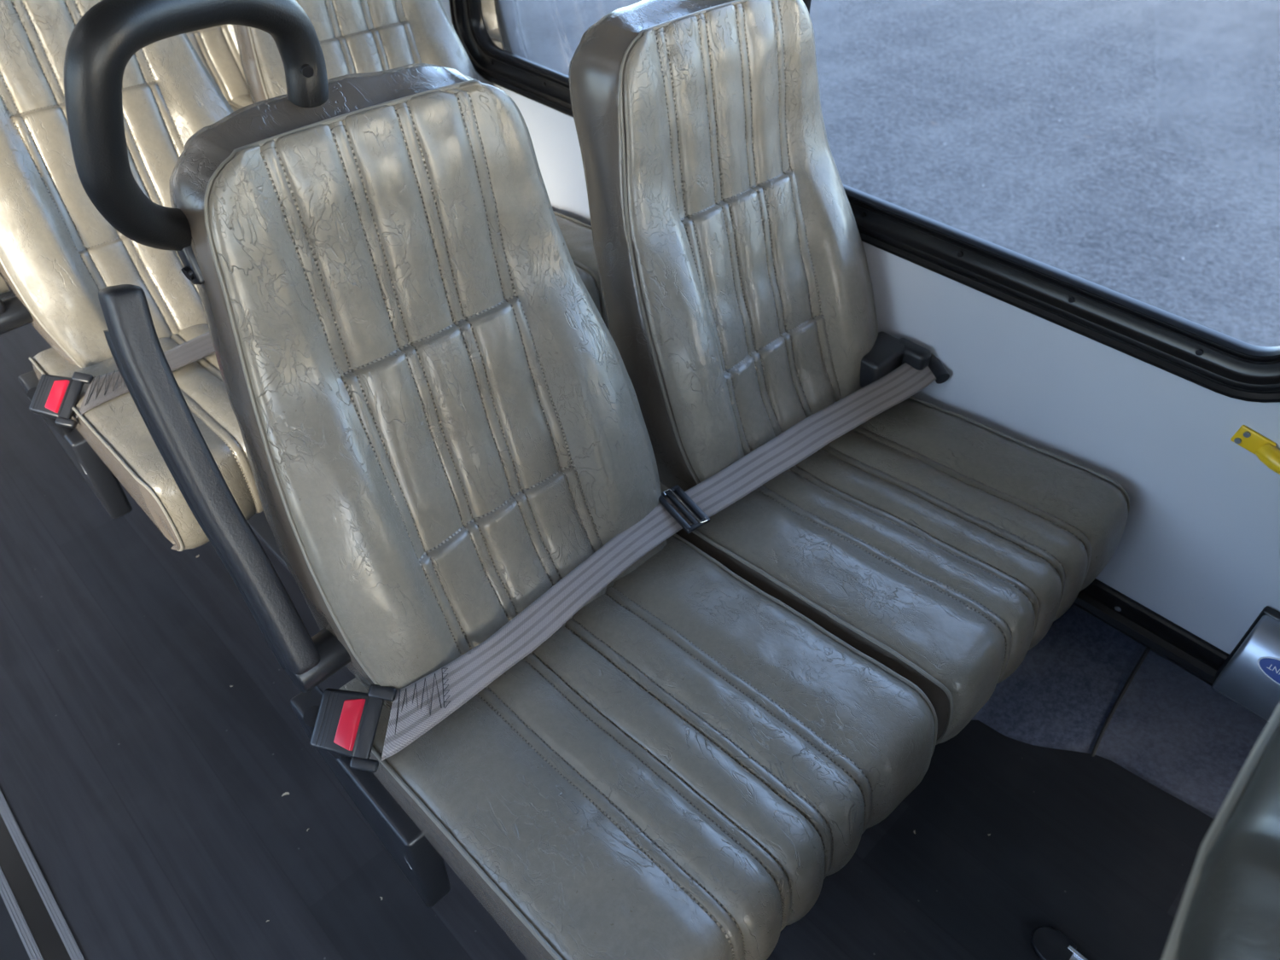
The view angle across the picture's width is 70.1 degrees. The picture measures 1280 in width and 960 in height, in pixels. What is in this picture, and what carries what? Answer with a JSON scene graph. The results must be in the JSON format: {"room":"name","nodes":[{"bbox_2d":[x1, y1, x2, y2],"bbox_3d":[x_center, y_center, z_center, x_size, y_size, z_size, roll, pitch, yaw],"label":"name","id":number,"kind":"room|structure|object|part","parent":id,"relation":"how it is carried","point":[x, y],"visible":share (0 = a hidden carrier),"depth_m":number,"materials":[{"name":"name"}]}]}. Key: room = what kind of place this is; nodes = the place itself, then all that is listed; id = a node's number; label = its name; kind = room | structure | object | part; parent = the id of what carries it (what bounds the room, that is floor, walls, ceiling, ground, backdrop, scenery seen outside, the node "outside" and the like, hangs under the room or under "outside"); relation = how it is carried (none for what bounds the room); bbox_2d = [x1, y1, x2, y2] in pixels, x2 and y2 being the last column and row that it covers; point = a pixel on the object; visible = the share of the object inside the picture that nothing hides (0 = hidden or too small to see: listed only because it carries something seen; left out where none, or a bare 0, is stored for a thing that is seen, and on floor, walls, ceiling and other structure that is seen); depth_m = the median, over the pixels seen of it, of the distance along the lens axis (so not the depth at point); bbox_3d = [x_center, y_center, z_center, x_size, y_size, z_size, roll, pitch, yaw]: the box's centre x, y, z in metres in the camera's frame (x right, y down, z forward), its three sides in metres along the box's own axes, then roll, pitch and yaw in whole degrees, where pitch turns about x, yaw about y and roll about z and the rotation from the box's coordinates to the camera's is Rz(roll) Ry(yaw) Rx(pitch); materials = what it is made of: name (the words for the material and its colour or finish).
{"room":"vehicle interior","nodes":[
{"label":"vehicle interior","id":0,"kind":"room"},
{"bbox_2d":[0,295,1214,959],"bbox_3d":[-0.638,0.593,1.235,2.398,0.050,6.800,-33,52,-31],"label":"floor","id":1,"kind":"structure","parent":0,"point":[145,788],"depth_m":1.33,"materials":[{"name":"black rubber"}]},
{"bbox_2d":[0,866,43,959],"bbox_3d":[-0.738,0.639,1.143,0.012,0.004,6.600,-33,52,-31],"label":"floor strip","id":2,"kind":"object","parent":1,"relation":"on","point":[6,893],"visible":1,"depth_m":1.20,"materials":[{"name":"silver metal"}]},
{"bbox_2d":[0,814,71,959],"bbox_3d":[-0.725,0.631,1.154,0.026,0.001,6.600,-33,52,-31],"label":"insert","id":3,"kind":"object","parent":1,"relation":"on","point":[48,939],"visible":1,"depth_m":1.23,"materials":[{"name":"black"}]},
{"bbox_2d":[0,789,84,959],"bbox_3d":[-0.712,0.621,1.163,0.012,0.004,6.600,-33,52,-31],"label":"floor strip","id":4,"kind":"object","parent":1,"relation":"on","point":[49,902],"visible":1,"depth_m":1.24,"materials":[{"name":"silver metal"}]},
{"bbox_2d":[0,24,252,298],"bbox_3d":[-1.141,-0.832,1.947,0.945,1.078,0.690,-33,52,-31],"label":"seat","id":5,"kind":"object","parent":1,"relation":"on","point":[217,47],"visible":0.04,"depth_m":2.15,"materials":[{"name":"beige leather"}]},
{"bbox_2d":[0,275,10,293],"bbox_3d":[-1.229,-0.578,1.867,0.439,0.149,0.479,-33,52,-31],"label":"seat cushion","id":6,"kind":"object","parent":5,"relation":"on","point":[3,288],"depth_m":1.70,"materials":[{"name":"beige leather"}]},
{"bbox_3d":[-1.081,-0.640,2.051,0.855,0.031,0.400,-33,52,-31],"label":"seat frame","id":7,"kind":"part","parent":5,"relation":"part of","materials":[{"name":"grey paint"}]},
{"bbox_3d":[-1.099,-1.142,2.071,0.421,0.563,0.313,-33,52,-31],"label":"backrest","id":8,"kind":"part","parent":5,"relation":"part of","materials":[{"name":"beige leather"}]},
{"bbox_2d":[227,93,252,111],"bbox_3d":[-0.905,-0.789,2.103,0.439,0.147,0.476,-33,52,-31],"label":"seat cushion","id":9,"kind":"object","parent":5,"relation":"on","point":[236,101],"depth_m":2.16,"materials":[{"name":"beige leather"}]},
{"bbox_2d":[0,0,609,571],"bbox_3d":[-0.527,-0.402,1.487,0.945,1.078,0.690,-33,52,-31],"label":"seat","id":10,"kind":"object","parent":1,"relation":"on","point":[57,251],"visible":0.23,"depth_m":1.35,"materials":[{"name":"beige leather"}]},
{"bbox_3d":[-0.979,-0.403,1.243,0.042,0.357,0.180,-33,52,-31],"label":"armrest","id":11,"kind":"part","parent":10,"relation":"part of","materials":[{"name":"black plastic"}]},
{"bbox_3d":[-0.806,-0.502,1.377,0.421,0.563,0.313,-33,52,-31],"label":"backrest","id":12,"kind":"part","parent":10,"relation":"part of","materials":[{"name":"beige leather"}]},
{"bbox_2d":[26,331,215,441],"bbox_3d":[-0.683,-0.181,1.444,0.139,0.154,0.495,32,51,29],"label":"belt","id":13,"kind":"object","parent":10,"relation":"on","point":[54,398],"visible":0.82,"depth_m":1.29,"materials":[{"name":"grey woven polyester webbing"},{"name":"black plastic"},{"name":"red plastic"}]},
{"bbox_3d":[-0.801,-0.114,1.294,0.027,0.053,0.075,9,43,8],"label":"latch plate","id":14,"kind":"part","parent":13,"relation":"part of","materials":[{"name":"black plastic"}]},
{"bbox_2d":[31,323,262,550],"bbox_3d":[-0.615,-0.147,1.407,0.439,0.149,0.479,-33,52,-31],"label":"seat cushion","id":15,"kind":"object","parent":10,"relation":"on","point":[113,433],"depth_m":1.25,"materials":[{"name":"beige leather"}]},
{"bbox_3d":[-0.485,-0.711,1.611,0.421,0.563,0.313,-33,52,-31],"label":"backrest","id":16,"kind":"part","parent":10,"relation":"part of","materials":[{"name":"beige leather"}]},
{"bbox_2d":[554,214,609,331],"bbox_3d":[-0.291,-0.358,1.643,0.439,0.147,0.476,-33,52,-31],"label":"seat cushion","id":17,"kind":"object","parent":10,"relation":"on","point":[577,235],"depth_m":1.58,"materials":[{"name":"beige leather"}]},
{"bbox_2d":[63,0,1129,959],"bbox_3d":[0.082,0.014,1.044,0.945,1.078,0.690,-33,52,-31],"label":"seat","id":18,"kind":"object","parent":1,"relation":"on","point":[439,420],"visible":0.9,"depth_m":0.92,"materials":[{"name":"beige leather"}]},
{"bbox_3d":[-0.345,-0.284,0.724,0.079,0.216,0.238,18,45,18],"label":"grab handle","id":19,"kind":"part","parent":18,"relation":"part of","materials":[{"name":"black plastic"}]},
{"bbox_3d":[-0.370,0.013,0.800,0.042,0.357,0.180,-33,52,-31],"label":"armrest","id":20,"kind":"part","parent":18,"relation":"part of","materials":[{"name":"black plastic"}]},
{"bbox_3d":[-0.198,-0.086,0.933,0.421,0.563,0.313,-33,52,-31],"label":"backrest","id":21,"kind":"part","parent":18,"relation":"part of","materials":[{"name":"beige leather"}]},
{"bbox_2d":[302,331,949,772],"bbox_3d":[0.051,0.072,1.135,0.968,0.173,0.127,-30,51,-29],"label":"belt","id":22,"kind":"object","parent":18,"relation":"on","point":[345,723],"visible":1,"depth_m":1.01,"materials":[{"name":"grey woven polyester webbing"},{"name":"black plastic"},{"name":"red plastic"}]},
{"bbox_3d":[-0.259,0.241,0.887,0.027,0.053,0.075,9,43,8],"label":"latch plate","id":23,"kind":"part","parent":22,"relation":"part of","materials":[{"name":"black plastic"}]},
{"bbox_2d":[338,535,934,959],"bbox_3d":[-0.006,0.269,0.964,0.439,0.149,0.479,-33,52,-31],"label":"seat cushion","id":24,"kind":"object","parent":18,"relation":"on","point":[681,770],"depth_m":0.88,"materials":[{"name":"beige leather"}]},
{"bbox_3d":[0.124,-0.295,1.167,0.421,0.563,0.313,-33,52,-31],"label":"backrest","id":25,"kind":"part","parent":18,"relation":"part of","materials":[{"name":"beige leather"}]},
{"bbox_2d":[659,397,1128,743],"bbox_3d":[0.317,0.057,1.200,0.439,0.147,0.476,-33,52,-31],"label":"seat cushion","id":26,"kind":"object","parent":18,"relation":"on","point":[942,546],"depth_m":1.10,"materials":[{"name":"beige leather"}]},
{"bbox_2d":[1031,926,1087,959],"bbox_3d":[1.349,1.178,0.586,0.048,0.008,2.375,-33,52,-31],"label":"track","id":27,"kind":"object","parent":1,"relation":"on","point":[1049,943],"visible":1,"depth_m":1.19,"materials":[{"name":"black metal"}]},
{"bbox_3d":[1.364,1.188,0.575,0.032,0.008,2.334,-33,52,-31],"label":"rail","id":28,"kind":"part","parent":27,"relation":"part of","materials":[{"name":"silver metal"}]},
{"bbox_2d":[1161,702,1279,959],"bbox_3d":[0.682,0.435,0.594,0.945,1.078,0.693,-33,52,-31],"label":"seat","id":29,"kind":"object","parent":1,"relation":"on","point":[1230,907],"visible":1,"depth_m":0.33,"materials":[{"name":"grey leather"}]},
{"bbox_2d":[439,0,1279,654],"bbox_3d":[0.216,-0.674,1.188,0.035,2.000,6.800,-33,52,-31],"label":"wall","id":30,"kind":"structure","parent":0,"point":[1198,548],"depth_m":1.19,"materials":[{"name":"white plastic"}]},
{"bbox_2d":[448,0,573,117],"bbox_3d":[-0.101,-0.976,1.329,0.030,0.892,0.715,-33,52,-31],"label":"window","id":31,"kind":"structure","parent":30,"relation":"in","point":[484,28],"depth_m":1.70,"materials":[{"name":"black rubber"}]},
{"bbox_3d":[-0.091,-0.982,1.335,0.004,0.779,0.603,-33,52,-31],"label":"glass pane","id":32,"kind":"part","parent":31,"relation":"part of","materials":[{"name":"clear glass"}]},
{"bbox_2d":[802,0,1279,402],"bbox_3d":[0.462,-0.581,0.907,0.030,0.892,0.812,-33,52,-31],"label":"window","id":33,"kind":"structure","parent":30,"relation":"in","point":[1211,359],"depth_m":1.12,"materials":[{"name":"black rubber"}]},
{"bbox_2d":[971,604,1268,820],"bbox_3d":[0.344,0.132,1.540,0.167,0.246,7.400,-33,52,-31],"label":"trim","id":34,"kind":"structure","parent":30,"relation":"attached to","point":[1087,686],"depth_m":1.33,"materials":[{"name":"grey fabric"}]},
{"bbox_2d":[1072,578,1229,686],"bbox_3d":[0.190,-0.152,1.642,0.016,0.056,6.800,-33,52,-31],"label":"baseboard","id":35,"kind":"structure","parent":30,"relation":"attached to","point":[1194,654],"depth_m":1.25,"materials":[{"name":"black rubber"}]},
{"bbox_2d":[1212,605,1279,721],"bbox_3d":[0.798,0.240,1.112,0.059,0.172,0.134,-33,52,-31],"label":"heater","id":36,"kind":"object","parent":30,"relation":"attached to","point":[1249,677],"visible":1,"depth_m":1.12,"materials":[{"name":"silver metal"}]},
{"bbox_3d":[0.814,0.240,1.134,0.013,0.141,0.134,-33,52,-31],"label":"plate","id":37,"kind":"part","parent":36,"relation":"part of","materials":[{"name":"silver metal"}]},
{"bbox_2d":[1230,424,1279,474],"bbox_3d":[0.784,0.035,0.986,0.030,0.064,0.294,-33,52,-31],"label":"handle","id":38,"kind":"object","parent":30,"relation":"attached to","point":[1265,450],"visible":1,"depth_m":1.03,"materials":[{"name":"yellow paint"}]},
{"bbox_3d":[0.702,-0.044,1.045,0.004,0.030,0.042,-33,52,-31],"label":"mounting plate","id":39,"kind":"part","parent":38,"relation":"part of","materials":[{"name":"yellow paint"}]},
{"label":"outside","id":40,"kind":"structure","parent":0,"visible":0},
{"bbox_2d":[505,0,1279,347],"bbox_3d":[0.160,-8.023,11.829,100.000,0.050,100.000,-33,52,-31],"label":"ground","id":41,"kind":"structure","parent":40,"point":[1129,148],"depth_m":5.37,"materials":[{"name":"grey asphalt"}]}
]}

